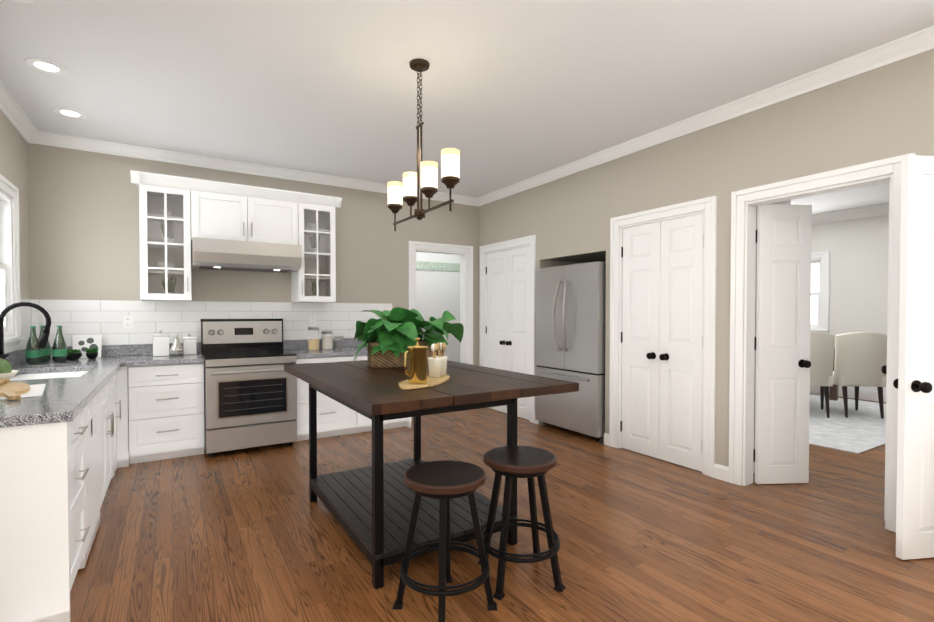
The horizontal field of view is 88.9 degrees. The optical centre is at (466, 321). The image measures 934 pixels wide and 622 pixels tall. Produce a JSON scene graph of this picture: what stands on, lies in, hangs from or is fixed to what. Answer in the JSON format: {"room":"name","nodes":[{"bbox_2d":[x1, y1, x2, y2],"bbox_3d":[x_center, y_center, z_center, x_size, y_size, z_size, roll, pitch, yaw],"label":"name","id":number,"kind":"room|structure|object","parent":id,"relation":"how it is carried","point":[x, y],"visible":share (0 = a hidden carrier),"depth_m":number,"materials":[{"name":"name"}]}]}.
{"room":"kitchen","nodes":[
{"label":"kitchen","id":0,"kind":"room"},
{"bbox_2d":[0,111,31,353],"bbox_3d":[-1.644,-0.144,0.626,0.120,2.760,8.090,-1,1,-32],"label":"wall","id":1,"kind":"structure","parent":0,"point":[13,147],"depth_m":3.79,"materials":[{"name":"beige paint"}]},
{"bbox_2d":[0,174,23,352],"bbox_3d":[-3.134,-0.388,3.057,0.159,1.234,1.340,-1,1,-32],"label":"window","id":2,"kind":"structure","parent":1,"relation":"in","point":[9,258],"depth_m":3.54,"materials":[{"name":"white"}]},
{"bbox_2d":[9,354,25,365],"bbox_3d":[-2.879,0.290,2.757,0.020,0.100,2.893,-1,1,-32],"label":"backsplash","id":3,"kind":"structure","parent":1,"relation":"attached to","point":[16,358],"depth_m":3.57,"materials":[{"name":"grey stone"}]},
{"bbox_2d":[0,80,39,143],"bbox_3d":[-1.560,-1.479,0.656,0.078,0.092,7.850,-1,1,-32],"label":"crown molding","id":4,"kind":"structure","parent":1,"relation":"attached to","point":[9,107],"depth_m":3.55,"materials":[{"name":"white wood"}]},
{"bbox_2d":[28,143,479,402],"bbox_3d":[-1.781,-0.221,5.221,4.500,2.760,0.140,-1,1,-32],"label":"wall","id":5,"kind":"structure","parent":0,"point":[78,225],"depth_m":4.47,"materials":[{"name":"beige paint"}]},
{"bbox_2d":[51,338,361,357],"bbox_3d":[-2.284,0.255,4.842,3.232,0.100,0.021,-1,1,-32],"label":"backsplash","id":6,"kind":"structure","parent":5,"relation":"attached to","point":[288,343],"depth_m":4.51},
{"bbox_2d":[186,178,301,245],"bbox_3d":[-2.186,-1.017,4.686,0.934,0.540,0.354,-1,1,-32],"label":"upper cabinet","id":7,"kind":"object","parent":5,"relation":"attached to","point":[226,215],"depth_m":4.51,"materials":[{"name":"white wood"}]},
{"bbox_2d":[191,237,301,272],"bbox_3d":[-2.144,-0.622,4.625,0.922,0.243,0.513,-1,1,-32],"label":"range hood","id":8,"kind":"object","parent":5,"relation":"attached to","point":[219,254],"visible":1,"depth_m":4.42,"materials":[{"name":"silver metal"}]},
{"bbox_2d":[40,131,475,205],"bbox_3d":[-1.734,-1.554,5.123,4.320,0.092,0.078,-1,1,-32],"label":"crown molding","id":9,"kind":"structure","parent":5,"relation":"attached to","point":[46,138],"depth_m":4.66,"materials":[{"name":"white wood"}]},
{"bbox_2d":[408,241,472,364],"bbox_3d":[-0.355,0.078,6.122,0.927,2.127,0.157,-1,1,-32],"label":"door frame","id":10,"kind":"structure","parent":5,"relation":"attached to","point":[465,252],"depth_m":6.26,"materials":[{"name":"white wood"}]},
{"bbox_2d":[0,0,933,214],"bbox_3d":[2.072,-1.627,3.736,9.740,0.100,9.490,-1,1,-32],"label":"ceiling","id":11,"kind":"structure","parent":0,"point":[514,91],"depth_m":2.97,"materials":[{"name":"white paint"}]},
{"bbox_2d":[11,0,34,2],"bbox_3d":[-2.142,-1.547,2.218,0.197,0.005,0.197,-1,1,-38],"label":"recessed light","id":12,"kind":"object","parent":11,"relation":"in","point":[21,1],"depth_m":2.30,"materials":[{"name":"white plastic"}]},
{"bbox_2d":[25,58,67,74],"bbox_3d":[-2.575,-1.559,2.914,0.197,0.005,0.197,-1,1,-38],"label":"recessed light","id":13,"kind":"object","parent":11,"relation":"in","point":[44,65],"depth_m":2.91,"materials":[{"name":"white plastic"}]},
{"bbox_2d":[53,107,86,118],"bbox_3d":[-2.997,-1.571,3.594,0.197,0.005,0.197,-1,1,-38],"label":"recessed light","id":14,"kind":"object","parent":11,"relation":"in","point":[67,112],"depth_m":3.58,"materials":[{"name":"white plastic"}]},
{"bbox_2d":[388,59,459,230],"bbox_3d":[-0.288,-1.080,2.890,0.124,0.956,0.850,-1,1,-32],"label":"chandelier","id":15,"kind":"object","parent":11,"relation":"hanging from","point":[450,168],"visible":1,"depth_m":2.86,"materials":[{"name":"white glass"}]},
{"bbox_2d":[70,393,933,621],"bbox_3d":[2.072,1.213,3.783,9.740,0.060,9.490,-1,1,-32],"label":"floor","id":16,"kind":"structure","parent":0,"point":[253,534],"depth_m":2.54,"materials":[{"name":"brown wood"}]},
{"bbox_2d":[0,410,91,621],"bbox_3d":[-1.985,0.804,1.925,0.646,0.820,0.490,-1,1,-32],"label":"base cabinet","id":17,"kind":"object","parent":16,"relation":"on","point":[74,436],"depth_m":1.85,"materials":[{"name":"white wood"}]},
{"bbox_2d":[0,362,123,429],"bbox_3d":[-2.438,0.362,2.663,0.668,0.040,2.265,-1,1,-32],"label":"countertop","id":18,"kind":"structure","parent":17,"relation":"on","point":[62,399],"depth_m":2.24,"materials":[{"name":"grey stone"}]},
{"bbox_2d":[0,358,18,378],"bbox_3d":[-2.584,0.271,2.562,0.250,0.143,0.250,-1,1,-32],"label":"bowl","id":19,"kind":"object","parent":18,"relation":"on","point":[6,371],"visible":0.85,"depth_m":2.59,"materials":[{"name":"beige ceramic"}]},
{"bbox_2d":[0,384,45,399],"bbox_3d":[-2.249,0.345,2.289,0.320,0.003,0.480,-1,1,-40],"label":"brochure","id":20,"kind":"object","parent":18,"relation":"on","point":[36,390],"visible":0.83,"depth_m":2.29,"materials":[{"name":"white paper"}]},
{"bbox_2d":[0,378,29,399],"bbox_3d":[-2.265,0.320,2.289,0.294,0.044,0.622,-1,1,-32],"label":"cutting board","id":21,"kind":"object","parent":20,"relation":"on","point":[11,390],"visible":0.98,"depth_m":2.30,"materials":[{"name":"beige wood"}]},
{"bbox_2d":[0,302,51,361],"bbox_3d":[-2.822,0.107,3.018,0.276,0.458,0.113,-1,1,-32],"label":"faucet","id":22,"kind":"object","parent":18,"relation":"on","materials":[{"name":"black metal"}]},
{"bbox_2d":[9,370,83,381],"bbox_3d":[-2.733,0.474,3.109,0.444,0.224,0.784,-1,1,-32],"label":"sink","id":23,"kind":"object","parent":18,"relation":"in","point":[23,373],"depth_m":3.31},
{"bbox_2d":[88,386,107,544],"bbox_3d":[-2.291,0.802,2.419,0.648,0.808,0.666,-1,1,-32],"label":"base cabinet","id":24,"kind":"object","parent":16,"relation":"on","point":[98,408],"depth_m":2.71,"materials":[{"name":"white wood"}]},
{"bbox_2d":[108,378,115,485],"bbox_3d":[-2.612,0.787,2.929,0.641,0.820,0.659,-1,1,-32],"label":"base cabinet","id":25,"kind":"object","parent":16,"relation":"on","point":[111,385],"depth_m":3.29,"materials":[{"name":"white wood"}]},
{"bbox_2d":[116,374,119,469],"bbox_3d":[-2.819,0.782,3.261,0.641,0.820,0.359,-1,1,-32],"label":"base cabinet","id":26,"kind":"object","parent":16,"relation":"on","point":[117,375],"depth_m":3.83,"materials":[{"name":"white wood"}]},
{"bbox_2d":[120,438,123,467],"bbox_3d":[-2.976,0.777,3.514,0.641,0.820,0.354,-1,1,-32],"label":"base cabinet","id":27,"kind":"object","parent":16,"relation":"on","point":[121,439],"depth_m":3.84,"materials":[{"name":"white wood"}]},
{"bbox_2d":[120,362,204,466],"bbox_3d":[-2.705,0.765,4.233,0.618,0.820,0.621,-1,1,-32],"label":"base cabinet","id":28,"kind":"object","parent":16,"relation":"on","point":[162,407],"depth_m":3.98,"materials":[{"name":"white wood"}]},
{"bbox_2d":[20,354,203,365],"bbox_3d":[-2.963,0.338,4.052,1.243,0.040,0.649,-1,1,-32],"label":"countertop","id":29,"kind":"structure","parent":28,"relation":"on","point":[128,359],"depth_m":3.97,"materials":[{"name":"grey stone"}]},
{"bbox_2d":[25,326,41,363],"bbox_3d":[-3.288,0.180,3.607,0.093,0.289,0.092,-1,1,-32],"label":"bottle","id":30,"kind":"object","parent":29,"relation":"on","point":[33,353],"visible":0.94,"depth_m":3.58,"materials":[{"name":"green glass"}]},
{"bbox_2d":[38,325,50,361],"bbox_3d":[-3.361,0.177,3.773,0.093,0.289,0.092,-1,1,-32],"label":"bottle","id":31,"kind":"object","parent":29,"relation":"on","point":[46,355],"visible":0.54,"depth_m":3.76,"materials":[{"name":"green glass"}]},
{"bbox_2d":[52,325,66,362],"bbox_3d":[-3.191,0.178,3.726,0.093,0.289,0.092,-1,1,-32],"label":"bottle","id":32,"kind":"object","parent":29,"relation":"on","point":[59,351],"visible":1,"depth_m":3.70,"materials":[{"name":"green glass"}]},
{"bbox_2d":[67,347,99,359],"bbox_3d":[-3.208,0.269,3.949,0.249,0.100,0.138,-1,1,-32],"label":"succulent planter","id":33,"kind":"object","parent":29,"relation":"on","point":[73,354],"visible":0.96,"depth_m":3.94,"materials":[{"name":"black ceramic"}]},
{"bbox_2d":[72,335,101,357],"bbox_3d":[-3.299,0.219,4.133,0.200,0.196,0.054,0,1,-27],"label":"board","id":34,"kind":"object","parent":29,"relation":"on","point":[82,343],"visible":0.73,"depth_m":4.13,"materials":[{"name":"white paper"}]},
{"bbox_2d":[152,330,168,355],"bbox_3d":[-2.769,0.195,4.307,0.130,0.235,0.130,-1,1,-32],"label":"canister","id":35,"kind":"object","parent":29,"relation":"on","point":[160,343],"visible":1,"depth_m":4.26,"materials":[{"name":"white ceramic"}]},
{"bbox_2d":[170,334,183,355],"bbox_3d":[-2.614,0.212,4.286,0.108,0.201,0.108,-1,1,-32],"label":"pear","id":36,"kind":"object","parent":29,"relation":"on","point":[176,349],"visible":1,"depth_m":4.26,"materials":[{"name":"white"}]},
{"bbox_2d":[183,334,196,354],"bbox_3d":[-2.594,0.213,4.452,0.110,0.195,0.110,-1,1,-32],"label":"canister","id":37,"kind":"object","parent":29,"relation":"on","point":[189,345],"visible":1,"depth_m":4.41,"materials":[{"name":"white ceramic"}]},
{"bbox_2d":[201,319,296,456],"bbox_3d":[-2.074,0.575,4.514,0.746,1.188,0.789,-1,1,-32],"label":"range","id":38,"kind":"object","parent":16,"relation":"on","point":[250,392],"visible":0.94,"depth_m":4.28,"materials":[{"name":"grey metal"}]},
{"bbox_2d":[296,354,359,440],"bbox_3d":[-1.544,0.753,4.955,0.604,0.820,0.621,-1,1,-32],"label":"base cabinet","id":39,"kind":"object","parent":16,"relation":"on","point":[334,418],"depth_m":4.69,"materials":[{"name":"white wood"}]},
{"bbox_2d":[286,346,366,357],"bbox_3d":[-1.271,0.321,5.104,1.236,0.040,0.649,-1,1,-32],"label":"countertop","id":40,"kind":"structure","parent":39,"relation":"on","point":[322,353],"depth_m":4.78,"materials":[{"name":"grey stone"}]},
{"bbox_2d":[308,327,318,349],"bbox_3d":[-1.605,0.180,4.983,0.114,0.243,0.114,-1,1,-32],"label":"jar","id":41,"kind":"object","parent":40,"relation":"on","point":[313,343],"visible":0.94,"depth_m":4.94,"materials":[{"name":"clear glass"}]},
{"bbox_2d":[321,331,332,349],"bbox_3d":[-1.493,0.203,5.077,0.114,0.193,0.114,-1,1,-32],"label":"jar","id":42,"kind":"object","parent":40,"relation":"on","point":[327,342],"visible":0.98,"depth_m":5.03,"materials":[{"name":"white"}]},
{"bbox_2d":[334,335,343,348],"bbox_3d":[-1.388,0.227,5.155,0.100,0.143,0.100,-1,1,-32],"label":"jar","id":43,"kind":"object","parent":40,"relation":"on","point":[338,344],"visible":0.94,"depth_m":5.12,"materials":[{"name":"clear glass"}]},
{"bbox_2d":[360,354,410,432],"bbox_3d":[-1.028,0.748,5.275,0.610,0.820,0.621,-1,1,-32],"label":"base cabinet","id":44,"kind":"object","parent":16,"relation":"on","point":[365,423],"depth_m":5.10,"materials":[{"name":"white wood"}]},
{"bbox_2d":[309,372,516,588],"bbox_3d":[-0.389,0.799,2.862,0.807,0.800,1.215,-1,1,-32],"label":"kitchen island","id":45,"kind":"object","parent":16,"relation":"on","point":[370,508],"depth_m":2.54,"materials":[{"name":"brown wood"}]},
{"bbox_2d":[284,364,415,415],"bbox_3d":[-0.825,0.372,2.924,0.205,0.050,1.899,-1,1,-32],"label":"island countertop","id":46,"kind":"structure","parent":45,"relation":"on","point":[372,399],"depth_m":2.47,"materials":[{"name":"brown wood"}]},
{"bbox_2d":[360,360,551,403],"bbox_3d":[-0.210,0.365,3.304,0.411,0.049,1.893,-1,1,-32],"label":"island countertop","id":47,"kind":"structure","parent":45,"relation":"on","point":[484,384],"depth_m":2.64,"materials":[{"name":"brown wood"}]},
{"bbox_2d":[352,307,463,367],"bbox_3d":[-0.372,0.114,3.608,0.980,0.438,0.797,-1,1,-32],"label":"potted plant","id":48,"kind":"object","parent":47,"relation":"on","point":[387,338],"visible":0.96,"depth_m":3.46,"materials":[{"name":"green plant"}]},
{"bbox_2d":[399,374,449,389],"bbox_3d":[-0.234,0.341,2.713,0.447,0.014,0.380,-1,1,-32],"label":"serving board","id":49,"kind":"object","parent":47,"relation":"on","point":[406,385],"visible":0.81,"depth_m":2.57,"materials":[{"name":"beige wood"}]},
{"bbox_2d":[404,338,427,383],"bbox_3d":[-0.287,0.212,2.589,0.151,0.243,0.112,-1,1,-32],"label":"press","id":50,"kind":"object","parent":49,"relation":"on","point":[417,364],"visible":0.98,"depth_m":2.55,"materials":[{"name":"gold metal"}]},
{"bbox_2d":[428,343,446,377],"bbox_3d":[-0.176,0.230,2.865,0.081,0.199,0.170,0,1,20],"label":"cups","id":51,"kind":"object","parent":49,"relation":"on","point":[437,366],"visible":1,"depth_m":2.81,"materials":[{"name":"beige ceramic"}]},
{"bbox_2d":[392,460,497,621],"bbox_3d":[-0.093,0.925,2.014,0.395,0.576,0.395,-1,1,-32],"label":"bar stool","id":52,"kind":"object","parent":16,"relation":"on","point":[444,481],"visible":1,"depth_m":1.98,"materials":[{"name":"brown metal"}]},
{"bbox_2d":[478,446,564,599],"bbox_3d":[0.250,0.921,2.257,0.420,0.576,0.420,-1,1,-32],"label":"bar stool","id":53,"kind":"object","parent":16,"relation":"on","point":[529,463],"visible":0.98,"depth_m":2.17,"materials":[{"name":"brown metal"}]},
{"bbox_2d":[536,261,605,442],"bbox_3d":[1.314,0.293,5.075,0.931,1.734,0.906,-1,1,-32],"label":"fridge","id":54,"kind":"object","parent":16,"relation":"on","point":[570,318],"visible":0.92,"depth_m":4.76,"materials":[{"name":"grey metal"}]},
{"bbox_2d":[809,394,885,453],"bbox_3d":[3.991,1.135,6.330,3.150,0.008,3.050,-1,1,-32],"label":"dining rug","id":55,"kind":"object","parent":16,"relation":"on","point":[862,429],"visible":0.17,"depth_m":5.20,"materials":[{"name":"white carpet"}]},
{"bbox_2d":[810,332,834,417],"bbox_3d":[4.104,0.628,5.858,0.546,1.020,0.594,0,1,8],"label":"dining chair","id":56,"kind":"object","parent":55,"relation":"on","point":[822,344],"visible":0.35,"depth_m":5.59,"materials":[{"name":"beige fabric"}]},
{"bbox_2d":[829,347,837,400],"bbox_3d":[4.467,0.742,7.120,1.100,0.750,1.600,-1,1,-32],"label":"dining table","id":57,"kind":"object","parent":55,"relation":"on","point":[833,392],"visible":0.08,"depth_m":6.74,"materials":[{"name":"brown wood"}]},
{"bbox_2d":[820,332,886,418],"bbox_3d":[4.713,0.628,5.824,0.546,1.020,0.594,0,1,8],"label":"dining chair","id":58,"kind":"object","parent":55,"relation":"on","point":[860,359],"visible":0.79,"depth_m":5.58,"materials":[{"name":"beige fabric"}]},
{"bbox_2d":[416,200,888,472],"bbox_3d":[3.058,-0.215,4.844,6.920,2.760,8.690,-1,1,-32],"label":"wall","id":59,"kind":"structure","parent":0,"point":[858,286],"depth_m":7.03,"materials":[{"name":"white paint"}]},
{"bbox_2d":[416,261,459,336],"bbox_3d":[-0.960,0.093,7.316,2.460,2.060,0.016,-1,1,-32],"label":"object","id":60,"kind":"structure","parent":59,"relation":"attached to","point":[421,265],"depth_m":7.61,"materials":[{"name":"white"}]},
{"bbox_2d":[810,251,829,332],"bbox_3d":[5.255,-0.426,7.708,0.159,1.294,1.080,-1,1,-32],"label":"dining room window","id":61,"kind":"structure","parent":59,"relation":"in","point":[822,259],"depth_m":7.29,"materials":[{"name":"white"}]},
{"bbox_2d":[810,345,885,401],"bbox_3d":[6.216,0.709,6.070,0.034,0.870,7.170,-1,1,-32],"label":"baseboard","id":62,"kind":"structure","parent":59,"relation":"attached to","point":[865,393],"depth_m":6.88,"materials":[{"name":"white wood"}]},
{"bbox_2d":[812,203,888,224],"bbox_3d":[6.183,-1.546,6.011,0.117,0.138,7.170,-1,1,-32],"label":"crown molding","id":63,"kind":"structure","parent":59,"relation":"attached to","point":[881,209],"depth_m":6.93,"materials":[{"name":"white wood"}]},
{"bbox_2d":[480,49,933,485],"bbox_3d":[2.280,-0.185,3.065,0.120,2.760,8.090,-1,1,-32],"label":"wall","id":64,"kind":"structure","parent":0,"point":[887,111],"depth_m":3.53,"materials":[{"name":"beige paint"}]},
{"bbox_2d":[479,235,535,422],"bbox_3d":[0.520,0.083,5.880,0.137,2.127,1.117,-1,1,-32],"label":"door frame","id":65,"kind":"structure","parent":64,"relation":"attached to","point":[530,240],"depth_m":5.66,"materials":[{"name":"white wood"}]},
{"bbox_2d":[486,246,529,419],"bbox_3d":[0.510,0.129,5.874,0.159,2.025,0.920,-1,1,-32],"label":"closet door","id":66,"kind":"structure","parent":64,"relation":"in","point":[508,310],"depth_m":5.81,"materials":[{"name":"white wood"}]},
{"bbox_2d":[620,213,703,471],"bbox_3d":[1.648,0.160,4.044,0.159,2.025,0.810,-1,1,-32],"label":"closet door","id":67,"kind":"structure","parent":64,"relation":"in","point":[662,335],"depth_m":4.00,"materials":[{"name":"white wood"}]},
{"bbox_2d":[609,195,716,477],"bbox_3d":[1.659,0.113,4.049,0.137,2.127,1.007,-1,1,-32],"label":"door frame","id":68,"kind":"structure","parent":64,"relation":"attached to","point":[708,205],"depth_m":3.71,"materials":[{"name":"white wood"}]},
{"bbox_2d":[476,25,933,206],"bbox_3d":[2.196,-1.518,2.990,0.078,0.092,7.850,-1,1,-32],"label":"crown molding","id":69,"kind":"structure","parent":64,"relation":"attached to","point":[885,54],"depth_m":3.32,"materials":[{"name":"white wood"}]},
{"bbox_2d":[753,204,811,483],"bbox_3d":[2.307,0.170,3.457,0.360,2.025,0.261,-1,1,-32],"label":"door leaf","id":70,"kind":"structure","parent":64,"relation":"in","point":[782,337],"depth_m":3.45,"materials":[{"name":"white wood"}]},
{"bbox_2d":[729,153,914,532],"bbox_3d":[2.260,0.129,3.103,0.159,2.127,1.003,-1,1,-32],"label":"door frame","id":71,"kind":"structure","parent":64,"relation":"attached to","point":[742,331],"depth_m":3.38,"materials":[{"name":"white wood"}]},
{"bbox_2d":[881,182,889,519],"bbox_3d":[2.641,0.178,2.962,0.396,2.025,0.169,-1,1,-32],"label":"door leaf","id":72,"kind":"structure","parent":64,"relation":"in","point":[884,369],"depth_m":2.83,"materials":[{"name":"white wood"}]},
{"bbox_2d":[893,155,933,559],"bbox_3d":[2.382,0.187,2.438,0.394,2.025,0.233,-1,1,-32],"label":"door leaf","id":73,"kind":"structure","parent":64,"relation":"in","point":[913,383],"depth_m":2.39,"materials":[{"name":"white wood"}]},
{"label":"outside","id":74,"kind":"structure","parent":0,"visible":0},
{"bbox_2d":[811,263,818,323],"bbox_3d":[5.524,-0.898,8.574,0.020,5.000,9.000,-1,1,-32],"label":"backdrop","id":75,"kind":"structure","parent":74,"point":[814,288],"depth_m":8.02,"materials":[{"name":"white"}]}
]}

